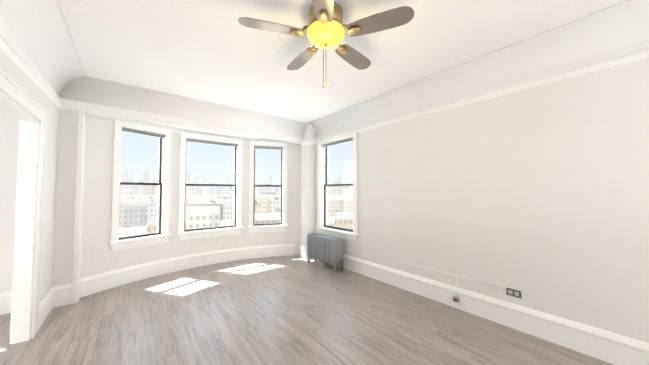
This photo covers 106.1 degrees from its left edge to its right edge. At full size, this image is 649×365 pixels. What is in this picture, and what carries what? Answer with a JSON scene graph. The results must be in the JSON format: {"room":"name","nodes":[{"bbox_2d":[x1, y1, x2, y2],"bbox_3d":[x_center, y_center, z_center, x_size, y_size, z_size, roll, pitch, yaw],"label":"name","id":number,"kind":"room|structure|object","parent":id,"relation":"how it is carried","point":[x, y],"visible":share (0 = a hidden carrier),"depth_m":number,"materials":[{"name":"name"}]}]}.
{"room":"empty living room","nodes":[
{"label":"empty living room","id":0,"kind":"room"},
{"bbox_2d":[0,18,59,300],"bbox_3d":[-1.274,0.007,0.419,0.100,2.750,6.890,2,-3,-39],"label":"wall","id":1,"kind":"structure","parent":0,"point":[23,82],"depth_m":2.58,"materials":[{"name":"paint"}]},
{"bbox_2d":[0,69,46,344],"bbox_3d":[-2.354,0.357,1.755,0.160,2.146,1.517,2,-3,-39],"label":"door frame","id":2,"kind":"structure","parent":1,"relation":"attached to","point":[24,107],"depth_m":2.25,"materials":[{"name":"paint"}]},
{"bbox_2d":[52,98,84,286],"bbox_3d":[-3.200,0.103,3.070,0.211,2.750,0.200,2,-3,-39],"label":"wall","id":3,"kind":"structure","parent":0,"point":[65,201],"depth_m":2.98,"materials":[{"name":"paint"}]},
{"bbox_2d":[70,112,85,303],"bbox_3d":[-3.116,0.299,3.095,0.070,2.360,0.205,2,-3,-39],"label":"trim","id":4,"kind":"structure","parent":3,"relation":"attached to","point":[75,287],"depth_m":3.04,"materials":[{"name":"paint"}]},
{"bbox_2d":[0,107,300,292],"bbox_3d":[-3.462,0.113,3.347,7.267,2.750,0.740,2,-3,-39],"label":"wall","id":5,"kind":"structure","parent":0,"point":[98,256],"depth_m":3.42,"materials":[{"name":"paint"}]},
{"bbox_2d":[108,119,172,250],"bbox_3d":[-2.909,0.040,3.860,0.348,1.891,0.819,-1,-2,32],"label":"window","id":6,"kind":"structure","parent":5,"relation":"in","point":[162,234],"depth_m":3.84,"materials":[{"name":"paint"}]},
{"bbox_2d":[177,132,243,239],"bbox_3d":[-2.167,0.070,4.672,1.141,1.892,0.381,2,-3,-39],"label":"window","id":7,"kind":"structure","parent":5,"relation":"in","point":[236,227],"depth_m":4.58,"materials":[{"name":"paint"}]},
{"bbox_2d":[248,140,287,232],"bbox_3d":[-1.203,0.089,5.204,0.819,1.891,0.347,1,-2,-18],"label":"window","id":8,"kind":"structure","parent":5,"relation":"in","point":[272,227],"depth_m":5.12,"materials":[{"name":"paint"}]},
{"bbox_2d":[0,244,648,364],"bbox_3d":[-1.279,1.273,0.715,7.120,0.240,7.110,2,-3,-39],"label":"baseboard","id":9,"kind":"structure","parent":5,"relation":"attached to","point":[608,346],"depth_m":2.81,"materials":[{"name":"paint"}]},
{"bbox_2d":[84,102,302,140],"bbox_3d":[-1.735,-1.065,4.260,3.511,0.330,0.160,2,-3,-39],"label":"header beam","id":10,"kind":"structure","parent":0,"point":[130,112],"depth_m":3.76,"materials":[{"name":"paint"}]},
{"bbox_2d":[127,118,279,140],"bbox_3d":[-1.979,-1.067,4.609,3.773,0.300,0.691,2,-3,-39],"label":"ceiling soffit","id":11,"kind":"structure","parent":0,"point":[203,131],"depth_m":4.42,"materials":[{"name":"paint"}]},
{"bbox_2d":[0,255,613,364],"bbox_3d":[-1.260,1.433,0.686,7.440,0.080,7.370,2,-3,-39],"label":"floor","id":12,"kind":"structure","parent":0,"point":[289,310],"depth_m":2.45,"materials":[{"name":"wood"}]},
{"bbox_2d":[300,124,315,258],"bbox_3d":[-0.313,0.106,5.169,0.392,2.895,0.447,2,-3,-39],"label":"column","id":13,"kind":"structure","parent":12,"relation":"on","point":[308,143],"depth_m":5.04,"materials":[{"name":"paint"}]},
{"bbox_2d":[307,233,343,272],"bbox_3d":[0.017,1.256,4.468,0.200,0.545,0.975,2,-3,-39],"label":"radiator","id":14,"kind":"object","parent":12,"relation":"on","point":[326,249],"visible":1,"depth_m":4.31,"materials":[{"name":"silver metal"}]},
{"bbox_2d":[58,0,626,122],"bbox_3d":[-1.298,-1.423,0.836,7.440,0.161,7.490,2,-3,-39],"label":"ceiling","id":15,"kind":"structure","parent":0,"point":[214,51],"depth_m":2.30,"materials":[{"name":"paint"}]},
{"bbox_2d":[0,37,300,143],"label":"crown molding","id":16,"kind":"structure","parent":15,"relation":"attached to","point":[10,54],"depth_m":3.40,"materials":[{"name":"paint"}]},
{"bbox_2d":[0,0,648,137],"bbox_3d":[-1.110,-1.243,0.595,7.140,0.260,6.590,2,-3,-39],"label":"cove","id":17,"kind":"object","parent":15,"relation":"attached to","point":[39,30],"visible":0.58,"depth_m":2.58,"materials":[{"name":"paint"}]},
{"bbox_2d":[238,0,413,87],"bbox_3d":[0.002,-1.019,1.919,1.218,0.592,1.201,2,-3,-39],"label":"fan","id":18,"kind":"object","parent":15,"relation":"hanging from","point":[326,26],"visible":1,"depth_m":1.78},
{"bbox_2d":[314,41,648,342],"bbox_3d":[1.734,0.094,2.819,0.160,2.750,6.880,2,-3,-39],"label":"wall","id":19,"kind":"structure","parent":0,"point":[538,197],"depth_m":2.37,"materials":[{"name":"paint"}]},
{"bbox_2d":[315,132,358,241],"bbox_3d":[0.270,0.083,4.614,0.285,1.862,1.140,2,-3,-39],"label":"window","id":20,"kind":"structure","parent":19,"relation":"in","point":[323,227],"depth_m":4.69,"materials":[{"name":"paint"}]},
{"bbox_2d":[344,248,506,296],"bbox_3d":[0.811,1.242,3.778,0.032,0.254,3.325,2,-3,-39],"label":"conduit","id":21,"kind":"object","parent":19,"relation":"attached to","point":[436,270],"visible":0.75,"depth_m":2.96,"materials":[{"name":"paint"}]},
{"bbox_2d":[453,296,458,302],"bbox_3d":[1.527,1.360,2.838,0.032,0.050,0.060,2,-3,-39],"label":"electrical outlet box","id":22,"kind":"object","parent":19,"relation":"attached to","point":[455,299],"visible":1,"depth_m":2.83,"materials":[{"name":"silver metal"}]},
{"bbox_2d":[315,50,648,142],"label":"rail","id":23,"kind":"object","parent":19,"relation":"attached to","point":[645,54],"depth_m":2.41,"materials":[{"name":"paint"}]},
{"bbox_2d":[506,288,520,297],"bbox_3d":[1.894,1.106,2.443,0.016,0.070,0.120,2,-3,-39],"label":"electrical outlet plate","id":24,"kind":"object","parent":19,"relation":"attached to","point":[513,292],"visible":1,"depth_m":2.44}
]}

